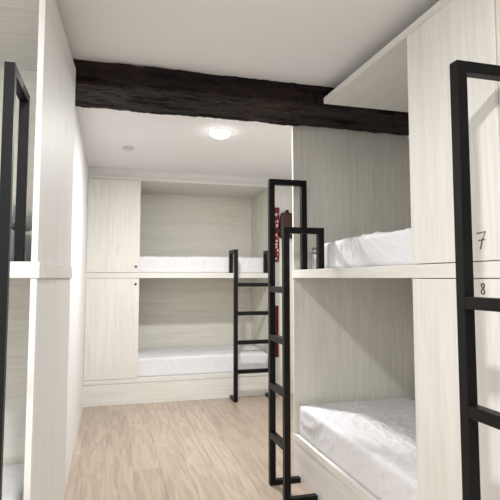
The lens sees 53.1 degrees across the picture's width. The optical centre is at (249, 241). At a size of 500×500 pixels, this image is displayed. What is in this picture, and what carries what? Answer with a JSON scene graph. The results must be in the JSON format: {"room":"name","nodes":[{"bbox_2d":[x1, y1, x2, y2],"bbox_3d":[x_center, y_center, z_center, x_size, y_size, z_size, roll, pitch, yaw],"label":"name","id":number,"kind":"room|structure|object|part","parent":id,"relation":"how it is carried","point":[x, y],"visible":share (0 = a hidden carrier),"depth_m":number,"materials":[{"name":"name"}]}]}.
{"room":"dormitory","nodes":[
{"label":"dormitory","id":0,"kind":"room"},
{"bbox_2d":[64,106,87,493],"bbox_3d":[-1.598,0.408,4.514,0.134,2.587,3.754,1,-4,-16],"label":"wall","id":1,"kind":"structure","parent":0,"point":[80,165],"depth_m":3.99,"materials":[{"name":"white paint"}]},
{"bbox_2d":[88,167,291,183],"bbox_3d":[-0.569,-0.748,5.871,2.530,0.082,0.058,1,-4,-16],"label":"trim","id":2,"kind":"structure","parent":1,"relation":"attached to","point":[92,171],"depth_m":5.77,"materials":[{"name":"white paint"}]},
{"bbox_2d":[64,394,319,499],"bbox_3d":[-0.729,1.581,2.354,4.857,0.068,8.426,1,-4,-16],"label":"floor","id":3,"kind":"structure","parent":0,"point":[205,449],"depth_m":3.89,"materials":[{"name":"brown wood"}]},
{"bbox_2d":[0,61,29,499],"bbox_3d":[-0.926,0.467,1.587,0.319,2.041,0.303,1,-4,-16],"label":"ladder","id":4,"kind":"object","parent":3,"relation":"on","point":[13,85],"visible":0.98,"depth_m":1.54,"materials":[{"name":"black metal"}]},
{"bbox_2d":[0,0,75,499],"bbox_3d":[-1.833,0.262,1.965,2.036,2.504,0.922,1,-4,-13],"label":"bunk","id":5,"kind":"object","parent":3,"relation":"on","point":[32,33],"visible":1,"depth_m":2.18,"materials":[{"name":"white wood"}]},
{"bbox_2d":[2,464,23,499],"bbox_3d":[-1.875,1.128,1.887,1.889,0.218,0.791,1,-4,-13],"label":"mattress","id":6,"kind":"object","parent":5,"relation":"on","point":[13,475],"visible":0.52,"depth_m":2.21,"materials":[{"name":"white fabric"}]},
{"bbox_2d":[10,229,31,261],"bbox_3d":[-1.874,0.008,1.970,1.882,0.157,0.784,1,-4,-13],"label":"mattress","id":7,"kind":"object","parent":5,"relation":"on","point":[28,238],"visible":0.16,"depth_m":2.14,"materials":[{"name":"white fabric"}]},
{"bbox_2d":[11,204,31,230],"bbox_3d":[-1.112,-0.110,2.010,0.400,0.098,0.510,1,-4,-13],"label":"pillow","id":8,"kind":"object","parent":7,"relation":"on","point":[28,214],"visible":0.22,"depth_m":2.11,"materials":[{"name":"white fabric"}]},
{"bbox_3d":[-1.935,0.723,2.369,2.028,1.096,0.025,1,-4,-13],"label":"panel","id":9,"kind":"part","parent":5,"relation":"part of","materials":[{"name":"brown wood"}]},
{"bbox_3d":[-1.839,-0.967,2.062,2.028,0.038,0.907,1,-4,-13],"label":"roof panel","id":10,"kind":"part","parent":5,"relation":"part of","materials":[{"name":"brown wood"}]},
{"bbox_3d":[-1.935,-0.398,2.451,2.028,1.038,0.025,1,-4,-13],"label":"panel","id":11,"kind":"part","parent":5,"relation":"part of","materials":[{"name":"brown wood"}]},
{"bbox_3d":[-1.835,0.117,1.982,2.036,0.058,0.910,1,-4,-13],"label":"deck panel","id":12,"kind":"part","parent":5,"relation":"part of","materials":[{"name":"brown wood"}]},
{"bbox_3d":[-0.858,0.707,2.148,0.022,1.096,0.880,1,-4,-13],"label":"panel","id":13,"kind":"part","parent":5,"relation":"part of","materials":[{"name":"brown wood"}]},
{"bbox_3d":[-0.858,-0.414,2.230,0.022,1.038,0.880,1,-4,-13],"label":"panel","id":14,"kind":"part","parent":5,"relation":"part of","materials":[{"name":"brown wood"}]},
{"bbox_2d":[83,174,267,406],"bbox_3d":[-0.871,0.567,6.110,2.130,2.504,0.922,1,-4,-16],"label":"bunk","id":15,"kind":"object","parent":3,"relation":"on","point":[129,218],"visible":0.81,"depth_m":6.00,"materials":[{"name":"white wood"}]},
{"bbox_3d":[-1.885,0.975,5.792,0.022,1.096,0.880,1,-4,-16],"label":"panel","id":16,"kind":"part","parent":15,"relation":"part of","materials":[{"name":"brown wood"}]},
{"bbox_3d":[-1.885,-0.147,5.874,0.022,1.038,0.880,1,-4,-16],"label":"panel","id":17,"kind":"part","parent":15,"relation":"part of","materials":[{"name":"white wood"}]},
{"bbox_3d":[-1.505,0.950,5.450,0.562,1.089,0.026,1,-4,-16],"label":"locker door","id":18,"kind":"part","parent":15,"relation":"part of","materials":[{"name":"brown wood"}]},
{"bbox_3d":[-1.505,-0.172,5.532,0.562,1.032,0.026,1,-4,-16],"label":"locker door","id":19,"kind":"part","parent":15,"relation":"part of","materials":[{"name":"white wood"}]},
{"bbox_3d":[-0.992,-0.094,6.591,2.130,1.038,0.025,1,-4,-16],"label":"panel","id":20,"kind":"part","parent":15,"relation":"part of","materials":[{"name":"white wood"}]},
{"bbox_3d":[-0.869,1.564,6.030,2.130,0.045,0.881,1,-4,-16],"label":"rail","id":21,"kind":"part","parent":15,"relation":"part of","materials":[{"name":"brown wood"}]},
{"bbox_3d":[-0.872,0.421,6.126,2.130,0.058,0.910,1,-4,-16],"label":"deck panel","id":22,"kind":"part","parent":15,"relation":"part of","materials":[{"name":"white wood"}]},
{"bbox_3d":[-0.873,-0.662,6.207,2.130,0.038,0.907,1,-4,-16],"label":"roof panel","id":23,"kind":"part","parent":15,"relation":"part of","materials":[{"name":"white wood"}]},
{"bbox_2d":[95,256,262,272],"bbox_3d":[-0.853,0.289,6.136,2.029,0.208,0.819,1,-4,-16],"label":"mattress","id":24,"kind":"object","parent":15,"relation":"on","point":[148,264],"visible":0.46,"depth_m":5.79,"materials":[{"name":"white fabric"}]},
{"bbox_3d":[-0.992,1.028,6.509,2.130,1.096,0.025,1,-4,-16],"label":"panel","id":25,"kind":"part","parent":15,"relation":"part of","materials":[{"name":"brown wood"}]},
{"bbox_2d":[138,345,267,376],"bbox_3d":[-0.850,1.427,6.059,2.023,0.233,0.817,1,-4,-16],"label":"mattress","id":26,"kind":"object","parent":15,"relation":"on","point":[195,359],"visible":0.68,"depth_m":5.78,"materials":[{"name":"white fabric"}]},
{"bbox_3d":[0.145,-0.105,6.441,0.022,1.038,0.880,1,-4,-16],"label":"panel","id":27,"kind":"part","parent":15,"relation":"part of","materials":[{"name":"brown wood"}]},
{"bbox_3d":[0.145,1.016,6.359,0.022,1.096,0.880,1,-4,-16],"label":"panel","id":28,"kind":"part","parent":15,"relation":"part of","materials":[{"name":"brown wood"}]},
{"bbox_2d":[229,249,267,402],"bbox_3d":[0.012,0.949,5.770,0.467,1.692,0.280,1,-4,-16],"label":"ladder","id":29,"kind":"object","parent":3,"relation":"on","point":[236,313],"visible":0.62,"depth_m":5.61,"materials":[{"name":"black metal"}]},
{"bbox_2d":[268,179,324,499],"bbox_3d":[0.301,0.585,3.294,0.277,2.055,0.327,1,-4,-16],"label":"ladder","id":30,"kind":"object","parent":3,"relation":"on","point":[274,438],"visible":0.98,"depth_m":3.31,"materials":[{"name":"black metal"}]},
{"bbox_2d":[292,0,499,499],"bbox_3d":[1.058,0.283,2.787,1.002,2.584,2.028,1,-4,-16],"label":"bunk","id":31,"kind":"object","parent":3,"relation":"on","point":[377,332],"visible":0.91,"depth_m":2.39,"materials":[{"name":"white wood"}]},
{"bbox_2d":[311,248,316,268],"bbox_3d":[0.449,0.119,3.438,0.058,0.151,0.058,1,-4,-16],"label":"flask","id":32,"kind":"object","parent":31,"relation":"on","point":[313,254],"visible":0.48,"depth_m":3.42,"materials":[{"name":"silver metal"}]},
{"bbox_3d":[1.046,1.320,2.708,0.970,0.045,2.028,1,-4,-16],"label":"rail","id":33,"kind":"part","parent":31,"relation":"part of","materials":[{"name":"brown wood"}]},
{"bbox_3d":[0.779,-0.358,3.800,0.969,1.156,0.022,1,-4,-16],"label":"panel","id":34,"kind":"part","parent":31,"relation":"part of","materials":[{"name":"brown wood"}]},
{"bbox_3d":[0.779,0.822,3.713,0.969,1.096,0.022,1,-4,-16],"label":"panel","id":35,"kind":"part","parent":31,"relation":"part of","materials":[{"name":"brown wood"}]},
{"bbox_2d":[299,397,417,499],"bbox_3d":[1.013,1.183,2.706,0.894,0.228,1.942,1,-4,-16],"label":"mattress","id":36,"kind":"object","parent":31,"relation":"on","point":[372,441],"visible":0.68,"depth_m":2.86,"materials":[{"name":"white fabric"}]},
{"bbox_3d":[1.139,-0.928,2.595,0.996,0.038,1.445,1,-4,-16],"label":"roof panel","id":37,"kind":"part","parent":31,"relation":"part of","materials":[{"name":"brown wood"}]},
{"bbox_3d":[1.059,0.176,2.795,0.999,0.058,2.028,1,-4,-16],"label":"deck panel","id":38,"kind":"part","parent":31,"relation":"part of","materials":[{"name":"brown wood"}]},
{"bbox_3d":[1.528,-0.360,2.966,0.025,1.038,2.028,1,-4,-16],"label":"panel","id":39,"kind":"part","parent":31,"relation":"part of","materials":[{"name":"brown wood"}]},
{"bbox_2d":[324,228,498,268],"bbox_3d":[1.066,0.041,2.693,0.853,0.198,1.694,1,-4,-16],"label":"mattress","id":40,"kind":"object","parent":31,"relation":"on","point":[394,248],"visible":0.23,"depth_m":2.66,"materials":[{"name":"white fabric"}]},
{"bbox_3d":[1.528,0.761,2.884,0.025,1.096,2.028,1,-4,-16],"label":"panel","id":41,"kind":"part","parent":31,"relation":"part of","materials":[{"name":"white wood"}]},
{"bbox_3d":[0.793,-0.433,1.984,0.026,1.032,0.521,1,-4,-16],"label":"locker door","id":42,"kind":"part","parent":31,"relation":"part of","materials":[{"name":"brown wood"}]},
{"bbox_3d":[0.793,0.689,1.902,0.026,1.089,0.521,1,-4,-16],"label":"locker door","id":43,"kind":"part","parent":31,"relation":"part of","materials":[{"name":"white wood"}]},
{"bbox_3d":[1.320,-0.441,1.869,0.969,1.038,0.022,1,-4,-16],"label":"panel","id":44,"kind":"part","parent":31,"relation":"part of","materials":[{"name":"white wood"}]},
{"bbox_2d":[449,60,499,499],"bbox_3d":[0.814,0.447,1.415,0.274,2.055,0.318,1,-4,-16],"label":"ladder","id":45,"kind":"object","parent":3,"relation":"on","point":[471,413],"visible":1,"depth_m":1.53,"materials":[{"name":"black metal"}]},
{"bbox_2d":[495,0,499,110],"bbox_3d":[1.607,0.179,0.831,0.999,2.504,2.028,1,-4,-16],"label":"bunk","id":46,"kind":"object","parent":3,"relation":"on","point":[497,2],"visible":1,"depth_m":1.73,"materials":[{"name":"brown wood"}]},
{"bbox_2d":[55,0,438,178],"bbox_3d":[-0.729,-1.067,2.548,4.857,0.068,8.426,1,-4,-16],"label":"ceiling","id":47,"kind":"structure","parent":0,"point":[308,42],"depth_m":2.69,"materials":[{"name":"white paint"}]},
{"bbox_2d":[123,146,132,150],"bbox_3d":[-1.136,-0.863,4.666,0.093,0.027,0.093,1,-4,-16],"label":"smoke detector","id":48,"kind":"object","parent":47,"relation":"attached to","point":[125,148],"visible":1,"depth_m":4.64,"materials":[{"name":"white plastic"}]},
{"bbox_2d":[209,128,231,138],"bbox_3d":[-0.247,-0.887,4.161,0.194,0.053,0.194,1,-4,-16],"label":"ceiling light","id":49,"kind":"object","parent":47,"relation":"attached to","point":[219,133],"visible":1,"depth_m":4.10,"materials":[{"name":"white"}]},
{"bbox_2d":[73,59,408,134],"bbox_3d":[0.149,-0.905,3.311,2.530,0.143,0.487,1,-4,-16],"label":"ceiling beam","id":50,"kind":"structure","parent":47,"relation":"attached to","point":[114,86],"depth_m":3.12,"materials":[{"name":"brown wood"}]},
{"bbox_3d":[1.572,0.300,3.037,0.110,2.587,8.316,1,-4,-16],"label":"wall","id":51,"kind":"structure","parent":0,"visible":0},
{"bbox_2d":[275,306,278,356],"bbox_3d":[0.314,1.067,5.931,0.046,0.603,0.035,1,-4,-16],"label":"towel","id":52,"kind":"object","parent":51,"relation":"hanging from","point":[276,307],"visible":0.72,"depth_m":5.93,"materials":[{"name":"red fabric"}]},
{"bbox_2d":[275,207,278,261],"bbox_3d":[0.323,-0.080,6.018,0.066,0.658,0.035,1,-4,-16],"label":"scarf","id":53,"kind":"object","parent":51,"relation":"hanging from","point":[276,208],"visible":0.86,"depth_m":6.01,"materials":[{"name":"red fabric"}]},
{"bbox_2d":[275,186,292,394],"bbox_3d":[0.461,0.562,6.051,0.397,2.504,0.055,1,-4,-16],"label":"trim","id":54,"kind":"structure","parent":51,"relation":"attached to","point":[283,194],"depth_m":6.01,"materials":[{"name":"wood"}]},
{"bbox_2d":[279,210,291,237],"bbox_3d":[0.447,-0.207,6.032,0.178,0.348,0.082,1,-4,-16],"label":"shoulder bag","id":55,"kind":"object","parent":51,"relation":"hanging from","point":[285,220],"visible":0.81,"depth_m":6.00,"materials":[{"name":"brown leather"}]}
]}

